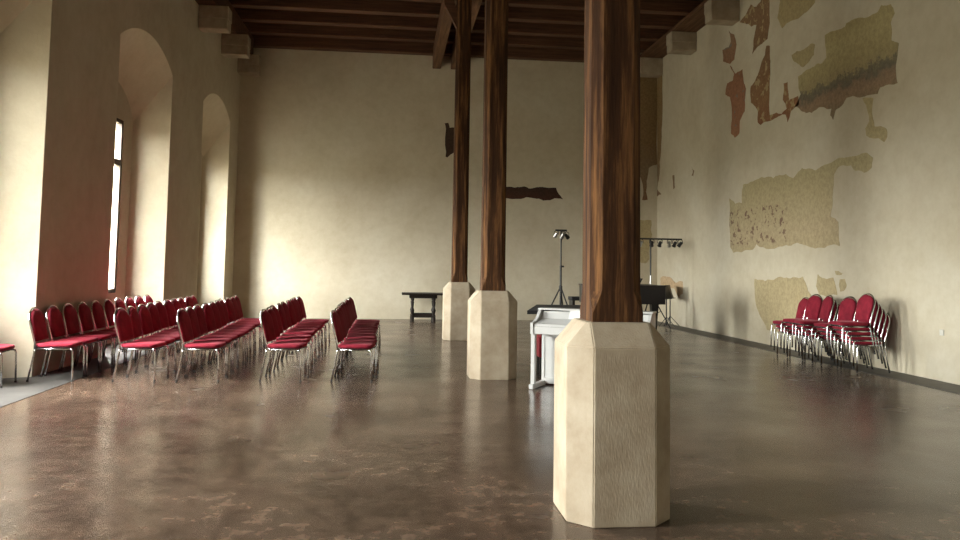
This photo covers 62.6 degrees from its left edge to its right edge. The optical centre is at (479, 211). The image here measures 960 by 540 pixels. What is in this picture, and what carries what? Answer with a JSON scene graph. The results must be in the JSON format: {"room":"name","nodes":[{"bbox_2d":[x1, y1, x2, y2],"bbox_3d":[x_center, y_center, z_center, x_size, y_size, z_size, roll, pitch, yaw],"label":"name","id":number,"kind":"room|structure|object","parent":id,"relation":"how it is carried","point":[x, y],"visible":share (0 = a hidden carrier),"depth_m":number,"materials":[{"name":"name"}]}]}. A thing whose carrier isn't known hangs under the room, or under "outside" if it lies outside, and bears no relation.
{"room":"historic interior","nodes":[
{"label":"historic interior","id":0,"kind":"room"},
{"bbox_2d":[0,0,240,377],"bbox_3d":[-5.654,-2.044,7.567,0.820,7.850,27.764,1,-4,-5],"label":"wall","id":1,"kind":"structure","parent":0,"point":[69,69],"depth_m":11.98,"materials":[{"name":"paint"}]},
{"bbox_2d":[108,118,123,292],"bbox_3d":[-6.491,-0.143,13.591,0.090,3.110,1.320,1,-4,-5],"label":"window","id":2,"kind":"structure","parent":1,"relation":"in","point":[118,160],"depth_m":14.18,"materials":[{"name":"glass"}]},
{"bbox_2d":[198,5,231,33],"bbox_3d":[-5.748,-4.170,17.132,0.624,0.500,0.404,1,-4,-6],"label":"stone corbel","id":3,"kind":"object","parent":1,"relation":"attached to","point":[212,19],"visible":1,"depth_m":16.95,"materials":[{"name":"beige stone"}]},
{"bbox_2d":[195,0,253,53],"bbox_3d":[-5.675,-4.816,14.981,0.420,0.490,12.317,1,-4,-5],"label":"wall plate","id":4,"kind":"object","parent":1,"relation":"on","point":[237,26],"visible":0.2,"depth_m":18.77,"materials":[{"name":"brown wood"}]},
{"bbox_2d":[221,33,250,58],"bbox_3d":[-5.941,-4.028,19.219,0.624,0.500,0.404,1,-4,-6],"label":"stone corbel","id":5,"kind":"object","parent":1,"relation":"attached to","point":[232,45],"visible":1,"depth_m":19.03,"materials":[{"name":"beige stone"}]},
{"bbox_2d":[237,54,261,75],"bbox_3d":[-6.145,-3.905,21.033,0.554,0.500,0.404,1,-4,-6],"label":"stone corbel","id":6,"kind":"object","parent":1,"relation":"attached to","point":[251,66],"visible":0.77,"depth_m":20.85,"materials":[{"name":"beige stone"}]},
{"bbox_2d":[232,48,656,319],"bbox_3d":[-1.509,-0.983,21.841,14.100,7.850,0.404,1,-4,-6],"label":"wall","id":7,"kind":"structure","parent":0,"point":[344,189],"depth_m":21.54,"materials":[{"name":"paint"}]},
{"bbox_2d":[251,34,583,62],"bbox_3d":[-0.987,-4.565,21.816,10.935,0.490,0.250,1,-4,-6],"label":"beam","id":8,"kind":"structure","parent":7,"relation":"attached to","point":[260,41],"depth_m":21.54,"materials":[{"name":"brown wood"}]},
{"bbox_2d":[451,0,481,69],"bbox_3d":[-0.032,-4.627,15.972,0.230,0.550,12.060,1,-4,-6],"label":"ceiling beam","id":9,"kind":"structure","parent":7,"relation":"attached to","point":[476,4],"depth_m":17.49,"materials":[{"name":"brown wood"}]},
{"bbox_2d":[0,318,959,539],"bbox_3d":[-0.155,2.002,7.894,13.900,0.001,27.760,1,-4,-6],"label":"floor","id":10,"kind":"structure","parent":0,"point":[765,445],"depth_m":6.18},
{"bbox_2d":[89,300,135,362],"bbox_3d":[-5.341,1.730,11.474,0.570,0.876,0.438,1,-4,-6],"label":"chair","id":11,"kind":"object","parent":10,"relation":"on","point":[97,312],"visible":0.52,"depth_m":11.37,"materials":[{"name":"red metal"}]},
{"bbox_2d":[0,318,243,407],"bbox_3d":[-5.352,1.877,7.326,1.399,0.005,27.160,1,-4,-6],"label":"floor border","id":12,"kind":"structure","parent":10,"relation":"on","point":[11,391],"depth_m":9.54,"materials":[{"name":"grey stone"}]},
{"bbox_2d":[0,344,16,387],"bbox_3d":[-5.689,1.556,9.063,0.570,0.876,0.438,2,-4,-10],"label":"chair","id":13,"kind":"object","parent":12,"relation":"on","point":[3,347],"visible":1,"depth_m":9.06,"materials":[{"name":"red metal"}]},
{"bbox_2d":[26,307,84,381],"bbox_3d":[-5.167,1.603,9.612,0.570,0.876,0.438,2,-4,-9],"label":"chair","id":14,"kind":"object","parent":12,"relation":"on","point":[36,319],"visible":1,"depth_m":9.47,"materials":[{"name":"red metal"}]},
{"bbox_2d":[44,305,99,376],"bbox_3d":[-5.211,1.634,10.079,0.570,0.876,0.438,1,-4,-6],"label":"chair","id":15,"kind":"object","parent":12,"relation":"on","point":[54,318],"visible":0.84,"depth_m":10.00,"materials":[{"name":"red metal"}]},
{"bbox_2d":[60,303,112,371],"bbox_3d":[-5.254,1.666,10.544,0.570,0.876,0.438,1,-4,-6],"label":"chair","id":16,"kind":"object","parent":12,"relation":"on","point":[69,313],"visible":0.85,"depth_m":10.46,"materials":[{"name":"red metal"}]},
{"bbox_2d":[75,301,124,366],"bbox_3d":[-5.298,1.698,11.009,0.570,0.876,0.438,1,-4,-6],"label":"chair","id":17,"kind":"object","parent":12,"relation":"on","point":[83,311],"visible":0.62,"depth_m":10.90,"materials":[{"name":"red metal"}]},
{"bbox_2d":[102,299,146,358],"bbox_3d":[-5.385,1.761,11.938,0.570,0.876,0.438,1,-4,-7],"label":"chair","id":18,"kind":"object","parent":10,"relation":"on","point":[108,307],"visible":0.51,"depth_m":11.79,"materials":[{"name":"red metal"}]},
{"bbox_2d":[114,297,155,353],"bbox_3d":[-5.428,1.793,12.403,0.570,0.876,0.438,1,-4,-8],"label":"chair","id":19,"kind":"object","parent":10,"relation":"on","point":[118,303],"visible":0.32,"depth_m":12.28,"materials":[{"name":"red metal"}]},
{"bbox_2d":[112,307,168,381],"bbox_3d":[-4.184,1.626,9.719,0.570,0.876,0.438,1,-4,-1],"label":"chair","id":20,"kind":"object","parent":10,"relation":"on","point":[122,322],"visible":1,"depth_m":9.60,"materials":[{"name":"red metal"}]},
{"bbox_2d":[125,296,164,351],"bbox_3d":[-5.472,1.825,12.869,0.570,0.876,0.438,1,-4,-6],"label":"chair","id":21,"kind":"object","parent":10,"relation":"on","point":[128,302],"visible":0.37,"depth_m":12.77,"materials":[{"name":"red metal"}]},
{"bbox_2d":[144,294,153,334],"bbox_3d":[-5.559,1.888,13.798,0.570,0.876,0.438,1,-4,-7],"label":"chair","id":22,"kind":"object","parent":10,"relation":"on","point":[147,299],"visible":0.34,"depth_m":13.70,"materials":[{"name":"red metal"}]},
{"bbox_2d":[125,306,176,376],"bbox_3d":[-4.244,1.657,10.181,0.570,0.876,0.438,1,-4,-8],"label":"chair","id":23,"kind":"object","parent":10,"relation":"on","point":[135,319],"visible":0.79,"depth_m":10.12,"materials":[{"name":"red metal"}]},
{"bbox_2d":[135,295,173,346],"bbox_3d":[-5.515,1.857,13.334,0.570,0.876,0.438,1,-4,-5],"label":"chair","id":24,"kind":"object","parent":10,"relation":"on","point":[139,300],"visible":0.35,"depth_m":13.27,"materials":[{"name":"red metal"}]},
{"bbox_2d":[137,304,185,370],"bbox_3d":[-4.308,1.688,10.642,0.570,0.876,0.438,1,-4,-3],"label":"chair","id":25,"kind":"object","parent":10,"relation":"on","point":[143,311],"visible":0.67,"depth_m":10.60,"materials":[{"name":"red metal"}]},
{"bbox_2d":[145,302,191,366],"bbox_3d":[-4.383,1.719,11.101,0.570,0.876,0.438,1,-4,-4],"label":"chair","id":26,"kind":"object","parent":10,"relation":"on","point":[152,308],"visible":0.59,"depth_m":11.06,"materials":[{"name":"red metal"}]},
{"bbox_2d":[152,301,197,362],"bbox_3d":[-4.473,1.750,11.570,0.570,0.876,0.438,1,-4,-1],"label":"chair","id":27,"kind":"object","parent":10,"relation":"on","point":[161,308],"visible":0.52,"depth_m":11.56,"materials":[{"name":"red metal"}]},
{"bbox_2d":[177,297,186,351],"bbox_3d":[-4.671,1.845,12.976,0.570,0.876,0.438,1,-4,-7],"label":"chair","id":28,"kind":"object","parent":10,"relation":"on","point":[182,302],"visible":0.3,"depth_m":12.90,"materials":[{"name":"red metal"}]},
{"bbox_2d":[162,299,205,358],"bbox_3d":[-4.519,1.782,12.038,0.570,0.876,0.438,1,-4,-2],"label":"chair","id":29,"kind":"object","parent":10,"relation":"on","point":[171,313],"visible":0.37,"depth_m":12.00,"materials":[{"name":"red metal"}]},
{"bbox_2d":[169,298,210,355],"bbox_3d":[-4.605,1.814,12.521,0.570,0.876,0.438,1,-4,-1],"label":"chair","id":30,"kind":"object","parent":10,"relation":"on","point":[176,303],"visible":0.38,"depth_m":12.49,"materials":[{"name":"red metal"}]},
{"bbox_2d":[185,296,194,338],"bbox_3d":[-4.727,1.877,13.455,0.570,0.876,0.438,1,-4,-2],"label":"chair","id":31,"kind":"object","parent":10,"relation":"on","point":[189,301],"visible":0.25,"depth_m":13.41,"materials":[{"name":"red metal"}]},
{"bbox_2d":[190,295,197,306],"bbox_3d":[-4.811,1.907,13.905,0.570,0.876,0.438,1,-4,-7],"label":"chair","id":32,"kind":"object","parent":10,"relation":"on","point":[191,296],"visible":0.22,"depth_m":13.88,"materials":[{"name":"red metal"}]},
{"bbox_2d":[175,308,227,381],"bbox_3d":[-3.455,1.643,9.795,0.570,0.876,0.438,1,-4,-3],"label":"chair","id":33,"kind":"object","parent":10,"relation":"on","point":[183,319],"visible":1,"depth_m":9.65,"materials":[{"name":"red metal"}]},
{"bbox_2d":[184,306,233,376],"bbox_3d":[-3.527,1.675,10.271,0.570,0.876,0.438,1,-4,-5],"label":"chair","id":34,"kind":"object","parent":10,"relation":"on","point":[191,312],"visible":0.71,"depth_m":10.23,"materials":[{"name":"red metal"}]},
{"bbox_2d":[192,304,238,371],"bbox_3d":[-3.600,1.706,10.738,0.570,0.876,0.438,1,-4,-3],"label":"chair","id":35,"kind":"object","parent":10,"relation":"on","point":[199,311],"visible":0.72,"depth_m":10.69,"materials":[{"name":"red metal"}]},
{"bbox_2d":[201,303,246,363],"bbox_3d":[-3.647,1.739,11.217,0.570,0.876,0.438,1,-4,-2],"label":"chair","id":36,"kind":"object","parent":10,"relation":"on","point":[208,311],"visible":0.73,"depth_m":11.18,"materials":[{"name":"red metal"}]},
{"bbox_2d":[207,301,250,362],"bbox_3d":[-3.712,1.769,11.674,0.570,0.876,0.438,1,-4,-3],"label":"chair","id":37,"kind":"object","parent":10,"relation":"on","point":[212,304],"visible":0.59,"depth_m":11.65,"materials":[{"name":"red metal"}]},
{"bbox_2d":[213,300,254,358],"bbox_3d":[-3.792,1.801,12.145,0.570,0.876,0.438,1,-4,-3],"label":"chair","id":38,"kind":"object","parent":10,"relation":"on","point":[220,306],"visible":0.62,"depth_m":12.12,"materials":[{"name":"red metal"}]},
{"bbox_2d":[219,298,255,354],"bbox_3d":[-3.893,1.833,12.625,0.570,0.876,0.438,1,-4,-5],"label":"chair","id":39,"kind":"object","parent":10,"relation":"on","point":[222,302],"visible":0.52,"depth_m":12.64,"materials":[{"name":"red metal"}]},
{"bbox_2d":[224,297,261,351],"bbox_3d":[-3.944,1.866,13.106,0.570,0.876,0.438,1,-4,-2],"label":"chair","id":40,"kind":"object","parent":10,"relation":"on","point":[229,304],"visible":0.7,"depth_m":13.08,"materials":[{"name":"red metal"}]},
{"bbox_2d":[229,296,264,348],"bbox_3d":[-4.010,1.897,13.570,0.570,0.876,0.438,1,-4,-4],"label":"chair","id":41,"kind":"object","parent":10,"relation":"on","point":[232,298],"visible":0.51,"depth_m":13.53,"materials":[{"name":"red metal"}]},
{"bbox_2d":[233,295,263,345],"bbox_3d":[-4.091,1.929,14.045,0.570,0.876,0.438,1,-4,-7],"label":"chair","id":42,"kind":"object","parent":10,"relation":"on","point":[236,297],"visible":0.46,"depth_m":13.98,"materials":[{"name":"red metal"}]},
{"bbox_2d":[259,309,308,381],"bbox_3d":[-2.466,1.667,9.924,0.570,0.876,0.438,1,-4,1],"label":"chair","id":43,"kind":"object","parent":10,"relation":"on","point":[266,321],"visible":1,"depth_m":9.78,"materials":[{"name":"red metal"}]},
{"bbox_2d":[265,307,311,375],"bbox_3d":[-2.533,1.701,10.422,0.570,0.876,0.438,1,-4,-1],"label":"chair","id":44,"kind":"object","parent":10,"relation":"on","point":[270,310],"visible":0.65,"depth_m":10.43,"materials":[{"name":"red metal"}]},
{"bbox_2d":[268,305,313,370],"bbox_3d":[-2.624,1.735,10.930,0.570,0.876,0.438,1,-4,1],"label":"chair","id":45,"kind":"object","parent":10,"relation":"on","point":[274,308],"visible":0.53,"depth_m":10.92,"materials":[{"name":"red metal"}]},
{"bbox_2d":[277,302,316,364],"bbox_3d":[-2.699,1.781,11.606,0.570,0.876,0.438,1,-4,-5],"label":"chair","id":46,"kind":"object","parent":10,"relation":"on","point":[280,308],"visible":0.75,"depth_m":11.53,"materials":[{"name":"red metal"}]},
{"bbox_2d":[280,301,319,360],"bbox_3d":[-2.765,1.814,12.097,0.570,0.876,0.438,1,-4,-3],"label":"chair","id":47,"kind":"object","parent":10,"relation":"on","point":[283,303],"visible":0.62,"depth_m":12.05,"materials":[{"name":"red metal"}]},
{"bbox_2d":[285,300,323,356],"bbox_3d":[-2.808,1.848,12.600,0.570,0.876,0.438,1,-4,-1],"label":"chair","id":48,"kind":"object","parent":10,"relation":"on","point":[288,302],"visible":0.67,"depth_m":12.53,"materials":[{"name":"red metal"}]},
{"bbox_2d":[289,298,325,352],"bbox_3d":[-2.874,1.882,13.101,0.570,0.876,0.438,1,-4,1],"label":"chair","id":49,"kind":"object","parent":10,"relation":"on","point":[292,300],"visible":0.51,"depth_m":13.13,"materials":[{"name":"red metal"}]},
{"bbox_2d":[293,297,326,349],"bbox_3d":[-2.958,1.918,13.628,0.570,0.876,0.438,1,-4,0],"label":"chair","id":50,"kind":"object","parent":10,"relation":"on","point":[294,298],"visible":0.46,"depth_m":13.65,"materials":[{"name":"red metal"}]},
{"bbox_2d":[297,296,329,343],"bbox_3d":[-2.998,1.954,14.159,0.570,0.876,0.438,1,-4,-2],"label":"chair","id":51,"kind":"object","parent":10,"relation":"on","point":[299,298],"visible":0.53,"depth_m":14.11,"materials":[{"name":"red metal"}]},
{"bbox_2d":[330,309,376,381],"bbox_3d":[-1.608,1.687,10.017,0.570,0.876,0.438,1,-4,1],"label":"chair","id":52,"kind":"object","parent":10,"relation":"on","point":[335,319],"visible":1,"depth_m":9.85,"materials":[{"name":"red fabric"}]},
{"bbox_2d":[334,307,378,376],"bbox_3d":[-1.649,1.719,10.485,0.570,0.876,0.438,1,-4,1],"label":"chair","id":53,"kind":"object","parent":10,"relation":"on","point":[338,311],"visible":0.64,"depth_m":10.46,"materials":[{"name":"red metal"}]},
{"bbox_2d":[338,304,375,362],"bbox_3d":[-1.780,1.782,11.412,0.570,0.876,0.438,1,-4,-2],"label":"chair","id":54,"kind":"object","parent":10,"relation":"on","point":[352,333],"visible":0.21,"depth_m":11.38,"materials":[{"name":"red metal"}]},
{"bbox_2d":[337,306,377,371],"bbox_3d":[-1.710,1.753,10.978,0.570,0.876,0.438,1,-4,-1],"label":"chair","id":55,"kind":"object","parent":10,"relation":"on","point":[339,308],"visible":0.39,"depth_m":10.91,"materials":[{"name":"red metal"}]},
{"bbox_2d":[340,303,376,356],"bbox_3d":[-1.835,1.813,11.878,0.570,0.876,0.438,1,-4,-2],"label":"chair","id":56,"kind":"object","parent":10,"relation":"on","point":[341,304],"visible":0.35,"depth_m":11.88,"materials":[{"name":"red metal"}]},
{"bbox_2d":[341,301,378,357],"bbox_3d":[-1.885,1.844,12.326,0.570,0.876,0.438,1,-4,1],"label":"chair","id":57,"kind":"object","parent":10,"relation":"on","point":[343,302],"visible":0.39,"depth_m":12.35,"materials":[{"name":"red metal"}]},
{"bbox_2d":[344,300,378,352],"bbox_3d":[-1.927,1.877,12.809,0.570,0.876,0.438,1,-4,-5],"label":"chair","id":58,"kind":"object","parent":10,"relation":"on","point":[345,301],"visible":0.39,"depth_m":12.76,"materials":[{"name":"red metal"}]},
{"bbox_2d":[345,299,378,332],"bbox_3d":[-1.995,1.910,13.297,0.570,0.876,0.438,1,-4,0],"label":"chair","id":59,"kind":"object","parent":10,"relation":"on","point":[375,324],"visible":0.34,"depth_m":13.32,"materials":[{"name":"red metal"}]},
{"bbox_2d":[348,298,379,346],"bbox_3d":[-2.027,1.940,13.741,0.570,0.876,0.438,1,-4,-6],"label":"chair","id":60,"kind":"object","parent":10,"relation":"on","point":[349,300],"visible":0.42,"depth_m":13.71,"materials":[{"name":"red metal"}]},
{"bbox_2d":[349,296,380,344],"bbox_3d":[-2.083,1.972,14.210,0.570,0.876,0.438,1,-4,-1],"label":"chair","id":61,"kind":"object","parent":10,"relation":"on","point":[351,299],"visible":0.33,"depth_m":14.25,"materials":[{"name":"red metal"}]},
{"bbox_2d":[402,292,442,321],"bbox_3d":[-1.506,2.511,20.789,1.120,0.735,0.720,1,-4,-6],"label":"table","id":62,"kind":"object","parent":10,"relation":"on","point":[412,295],"visible":0.99,"depth_m":20.54,"materials":[{"name":"brown wood"}]},
{"bbox_2d":[442,0,474,340],"bbox_3d":[-0.431,-1.175,15.955,0.730,7.450,0.620,1,-4,-6],"label":"pillar","id":63,"kind":"structure","parent":10,"relation":"on","point":[457,292],"depth_m":15.78,"materials":[{"name":"wood"}]},
{"bbox_2d":[432,0,456,68],"bbox_3d":[-0.539,-4.638,15.916,0.230,0.550,12.060,1,-4,-6],"label":"ceiling beam","id":64,"kind":"structure","parent":63,"relation":"on","point":[444,21],"depth_m":19.05,"materials":[{"name":"brown wood"}]},
{"bbox_2d":[467,0,516,379],"bbox_3d":[0.207,-1.532,10.695,0.620,7.450,0.620,1,-4,-6],"label":"pillar","id":65,"kind":"structure","parent":10,"relation":"on","point":[492,309],"depth_m":10.43,"materials":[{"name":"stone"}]},
{"bbox_2d":[536,334,541,374],"bbox_3d":[0.910,1.960,10.859,0.240,0.530,0.240,1,-4,-6],"label":"stool","id":66,"kind":"object","parent":10,"relation":"on","point":[539,336],"visible":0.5,"depth_m":10.75,"materials":[{"name":"red fabric"}]},
{"bbox_2d":[551,229,569,304],"bbox_3d":[1.652,1.532,17.245,0.846,2.285,0.927,1,-4,-6],"label":"stand","id":67,"kind":"object","parent":10,"relation":"on","point":[562,235],"visible":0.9,"depth_m":17.24,"materials":[{"name":"black metal"}]},
{"bbox_2d":[568,296,578,304],"bbox_3d":[2.429,2.347,18.009,0.770,0.800,0.400,1,-4,-6],"label":"table","id":68,"kind":"object","parent":10,"relation":"on","point":[572,299],"visible":0.23,"depth_m":17.83,"materials":[{"name":"black wood"}]},
{"bbox_2d":[529,307,656,388],"bbox_3d":[1.338,1.653,9.396,1.420,0.952,0.530,-1,-4,24],"label":"upright piano","id":69,"kind":"object","parent":10,"relation":"on","point":[549,322],"visible":0.3,"depth_m":9.62,"materials":[{"name":"white paint"}]},
{"bbox_2d":[527,305,580,313],"bbox_3d":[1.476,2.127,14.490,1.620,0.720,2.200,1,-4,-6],"label":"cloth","id":70,"kind":"object","parent":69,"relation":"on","point":[533,310],"visible":0.02,"depth_m":14.67,"materials":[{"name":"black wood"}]},
{"bbox_2d":[569,311,579,318],"bbox_3d":[1.289,1.241,9.499,0.440,0.114,0.068,-1,-4,24],"label":"sheet music","id":71,"kind":"object","parent":69,"relation":"on","point":[573,314],"visible":0.38,"depth_m":9.55,"materials":[{"name":"paper"}]},
{"bbox_2d":[553,0,669,527],"bbox_3d":[0.839,-1.919,4.998,0.620,7.450,0.620,1,-4,-6],"label":"pillar","id":72,"kind":"structure","parent":10,"relation":"on","point":[611,469],"depth_m":4.62,"materials":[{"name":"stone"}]},
{"bbox_2d":[579,278,665,329],"bbox_3d":[2.865,2.026,16.617,1.673,1.260,1.510,1,-4,-6],"label":"grand piano","id":73,"kind":"object","parent":10,"relation":"on","point":[653,295],"visible":0.1,"depth_m":15.99,"materials":[{"name":"black paint"}]},
{"bbox_2d":[640,238,682,328],"bbox_3d":[4.174,1.766,19.523,1.603,2.215,0.745,2,-4,-16],"label":"stand","id":74,"kind":"object","parent":10,"relation":"on","point":[660,243],"visible":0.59,"depth_m":19.47,"materials":[{"name":"black metal"}]},
{"bbox_2d":[659,285,675,327],"bbox_3d":[4.744,2.383,19.839,0.375,1.044,0.500,-2,-5,34],"label":"music stand","id":75,"kind":"object","parent":10,"relation":"on","point":[667,292],"visible":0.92,"depth_m":19.86,"materials":[{"name":"black metal"}]},
{"bbox_2d":[664,285,678,325],"bbox_3d":[4.943,2.416,20.271,0.375,1.044,0.500,-1,-4,24],"label":"music stand","id":76,"kind":"object","parent":10,"relation":"on","point":[670,290],"visible":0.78,"depth_m":20.28,"materials":[{"name":"black metal"}]},
{"bbox_2d":[777,329,816,356],"bbox_3d":[5.473,2.043,13.595,0.570,0.876,0.438,1,-4,-2],"label":"chair","id":77,"kind":"object","parent":10,"relation":"on","point":[789,332],"visible":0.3,"depth_m":13.67,"materials":[{"name":"silver metal"}]},
{"bbox_2d":[773,325,810,352],"bbox_3d":[5.419,1.976,13.598,0.570,0.876,0.438,1,-4,-2],"label":"chair","id":78,"kind":"object","parent":77,"relation":"on","point":[777,326],"visible":0.27,"depth_m":13.70,"materials":[{"name":"silver metal"}]},
{"bbox_2d":[770,297,808,348],"bbox_3d":[5.365,1.908,13.600,0.570,0.876,0.438,1,-4,-2],"label":"chair","id":79,"kind":"object","parent":78,"relation":"on","point":[802,304],"visible":0.52,"depth_m":13.63,"materials":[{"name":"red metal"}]},
{"bbox_2d":[657,321,959,393],"bbox_3d":[6.185,2.148,8.587,0.540,0.006,27.160,1,-4,-6],"label":"floor border","id":80,"kind":"structure","parent":10,"relation":"on","point":[945,386],"depth_m":12.39,"materials":[{"name":"stone"}]},
{"bbox_2d":[789,332,831,360],"bbox_3d":[5.523,2.013,13.145,0.570,0.876,0.438,2,-4,-12],"label":"chair","id":81,"kind":"object","parent":10,"relation":"on","point":[793,332],"visible":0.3,"depth_m":13.19,"materials":[{"name":"silver metal"}]},
{"bbox_2d":[786,327,828,356],"bbox_3d":[5.470,1.944,13.138,0.570,0.876,0.438,2,-4,-12],"label":"chair","id":82,"kind":"object","parent":81,"relation":"on","point":[789,327],"visible":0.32,"depth_m":13.24,"materials":[{"name":"silver metal"}]},
{"bbox_2d":[783,318,825,351],"bbox_3d":[5.417,1.876,13.131,0.570,0.876,0.438,2,-4,-12],"label":"chair","id":83,"kind":"object","parent":82,"relation":"on","point":[787,324],"visible":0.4,"depth_m":13.09,"materials":[{"name":"silver metal"}]},
{"bbox_2d":[780,294,823,347],"bbox_3d":[5.365,1.807,13.124,0.570,0.876,0.438,2,-4,-12],"label":"chair","id":84,"kind":"object","parent":83,"relation":"on","point":[813,305],"visible":0.73,"depth_m":13.14,"materials":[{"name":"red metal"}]},
{"bbox_2d":[802,333,844,363],"bbox_3d":[5.565,1.987,12.760,0.570,0.876,0.438,1,-4,2],"label":"chair","id":85,"kind":"object","parent":10,"relation":"on","point":[807,335],"visible":0.22,"depth_m":12.56,"materials":[{"name":"silver metal"}]},
{"bbox_2d":[798,304,840,358],"bbox_3d":[5.511,1.919,12.766,0.570,0.876,0.438,1,-4,2],"label":"chair","id":86,"kind":"object","parent":85,"relation":"on","point":[808,331],"visible":0.3,"depth_m":12.57,"materials":[{"name":"silver metal"}]},
{"bbox_2d":[795,299,837,354],"bbox_3d":[5.457,1.851,12.773,0.570,0.876,0.438,1,-4,2],"label":"chair","id":87,"kind":"object","parent":86,"relation":"on","point":[834,312],"visible":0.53,"depth_m":12.60,"materials":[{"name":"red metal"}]},
{"bbox_2d":[820,337,867,367],"bbox_3d":[5.631,1.947,12.172,0.570,0.876,0.438,2,-4,-10],"label":"chair","id":88,"kind":"object","parent":10,"relation":"on","point":[824,339],"visible":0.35,"depth_m":12.14,"materials":[{"name":"silver metal"}]},
{"bbox_2d":[817,320,864,363],"bbox_3d":[5.577,1.878,12.167,0.570,0.876,0.438,2,-4,-10],"label":"chair","id":89,"kind":"object","parent":88,"relation":"on","point":[821,333],"visible":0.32,"depth_m":12.19,"materials":[{"name":"silver metal"}]},
{"bbox_2d":[814,320,861,358],"bbox_3d":[5.524,1.810,12.162,0.570,0.876,0.438,2,-4,-10],"label":"chair","id":90,"kind":"object","parent":89,"relation":"on","point":[818,329],"visible":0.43,"depth_m":12.13,"materials":[{"name":"silver metal"}]},
{"bbox_2d":[811,296,856,354],"bbox_3d":[5.471,1.742,12.157,0.570,0.876,0.438,2,-4,-10],"label":"chair","id":91,"kind":"object","parent":90,"relation":"on","point":[847,308],"visible":0.59,"depth_m":12.16,"materials":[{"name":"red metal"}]},
{"bbox_2d":[840,313,889,372],"bbox_3d":[5.690,1.910,11.634,0.570,0.876,0.438,1,-4,-6],"label":"chair","id":92,"kind":"object","parent":10,"relation":"on","point":[887,323],"visible":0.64,"depth_m":11.45,"materials":[{"name":"silver metal"}]},
{"bbox_2d":[837,308,886,367],"bbox_3d":[5.637,1.842,11.633,0.570,0.876,0.438,1,-4,-6],"label":"chair","id":93,"kind":"object","parent":92,"relation":"on","point":[883,320],"visible":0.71,"depth_m":11.45,"materials":[{"name":"silver metal"}]},
{"bbox_2d":[833,304,882,363],"bbox_3d":[5.583,1.774,11.632,0.570,0.876,0.438,1,-4,-6],"label":"chair","id":94,"kind":"object","parent":93,"relation":"on","point":[880,313],"visible":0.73,"depth_m":11.45,"materials":[{"name":"silver metal"}]},
{"bbox_2d":[829,299,878,358],"bbox_3d":[5.529,1.706,11.630,0.570,0.876,0.438,1,-4,-6],"label":"chair","id":95,"kind":"object","parent":94,"relation":"on","point":[876,310],"visible":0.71,"depth_m":11.45,"materials":[{"name":"silver metal"}]},
{"bbox_2d":[826,293,875,353],"bbox_3d":[5.476,1.638,11.629,0.570,0.876,0.438,1,-4,-6],"label":"chair","id":96,"kind":"object","parent":95,"relation":"on","point":[865,307],"visible":0.96,"depth_m":11.54,"materials":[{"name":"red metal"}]},
{"bbox_2d":[657,0,959,384],"bbox_3d":[6.779,-1.762,8.768,0.504,7.850,27.460,1,-4,-6],"label":"wall","id":97,"kind":"structure","parent":0,"point":[806,148],"depth_m":13.93,"materials":[{"name":"paint"}]},
{"bbox_2d":[640,57,662,77],"bbox_3d":[4.781,-4.057,22.255,0.652,0.480,0.404,1,-4,-6],"label":"stone corbel","id":98,"kind":"object","parent":97,"relation":"attached to","point":[649,67],"visible":0.75,"depth_m":22.06,"materials":[{"name":"beige stone"}]},
{"bbox_2d":[640,0,707,57],"bbox_3d":[5.464,-4.753,16.212,0.640,0.090,12.310,1,-4,-6],"label":"wall plate","id":99,"kind":"object","parent":97,"relation":"on","point":[694,21],"visible":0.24,"depth_m":19.36,"materials":[{"name":"brown wood"}]},
{"bbox_2d":[666,31,696,54],"bbox_3d":[5.054,-4.224,19.796,0.652,0.480,0.404,1,-4,-6],"label":"stone corbel","id":100,"kind":"object","parent":97,"relation":"attached to","point":[677,42],"visible":1,"depth_m":19.61,"materials":[{"name":"beige stone"}]},
{"bbox_2d":[704,0,739,25],"bbox_3d":[5.323,-4.389,17.366,0.652,0.480,0.404,1,-4,-6],"label":"stone corbel","id":101,"kind":"object","parent":97,"relation":"attached to","point":[716,12],"visible":1,"depth_m":17.18,"materials":[{"name":"beige stone"}]},
{"bbox_2d":[939,329,943,335],"bbox_3d":[6.237,1.634,10.655,0.012,0.080,0.080,1,-4,-6],"label":"wall socket","id":102,"kind":"object","parent":97,"relation":"attached to","point":[941,332],"visible":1,"depth_m":10.65,"materials":[{"name":"plastic"}]},
{"bbox_2d":[791,295,833,350],"bbox_3d":[5.403,1.784,12.779,0.570,0.876,0.438,1,-4,2],"label":"chair","id":103,"kind":"object","parent":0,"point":[827,306],"visible":0.79,"depth_m":12.66,"materials":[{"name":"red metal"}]},
{"bbox_3d":[0.062,-5.773,8.497,14.100,0.100,27.860,1,-4,-6],"label":"ceiling","id":104,"kind":"structure","parent":0,"visible":0},
{"bbox_2d":[243,22,654,52],"bbox_3d":[-0.605,-4.693,21.257,11.603,0.300,0.240,1,-4,-6],"label":"joist","id":105,"kind":"object","parent":104,"relation":"attached to","point":[255,28],"visible":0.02,"depth_m":20.97,"materials":[{"name":"brown wood"}]},
{"bbox_2d":[234,8,669,41],"bbox_3d":[-0.494,-4.767,20.175,11.623,0.300,0.240,1,-4,-6],"label":"joist","id":106,"kind":"object","parent":104,"relation":"attached to","point":[246,14],"visible":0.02,"depth_m":19.89,"materials":[{"name":"brown wood"}]},
{"bbox_2d":[229,0,684,28],"bbox_3d":[-0.384,-4.841,19.093,11.642,0.300,0.240,1,-4,-6],"label":"joist","id":107,"kind":"object","parent":104,"relation":"attached to","point":[375,7],"visible":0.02,"depth_m":18.85,"materials":[{"name":"brown wood"}]},
{"bbox_2d":[394,0,702,15],"bbox_3d":[-0.274,-4.914,18.012,11.662,0.300,0.240,1,-4,-6],"label":"joist","id":108,"kind":"object","parent":104,"relation":"attached to","point":[664,7],"visible":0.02,"depth_m":18.34,"materials":[{"name":"brown wood"}]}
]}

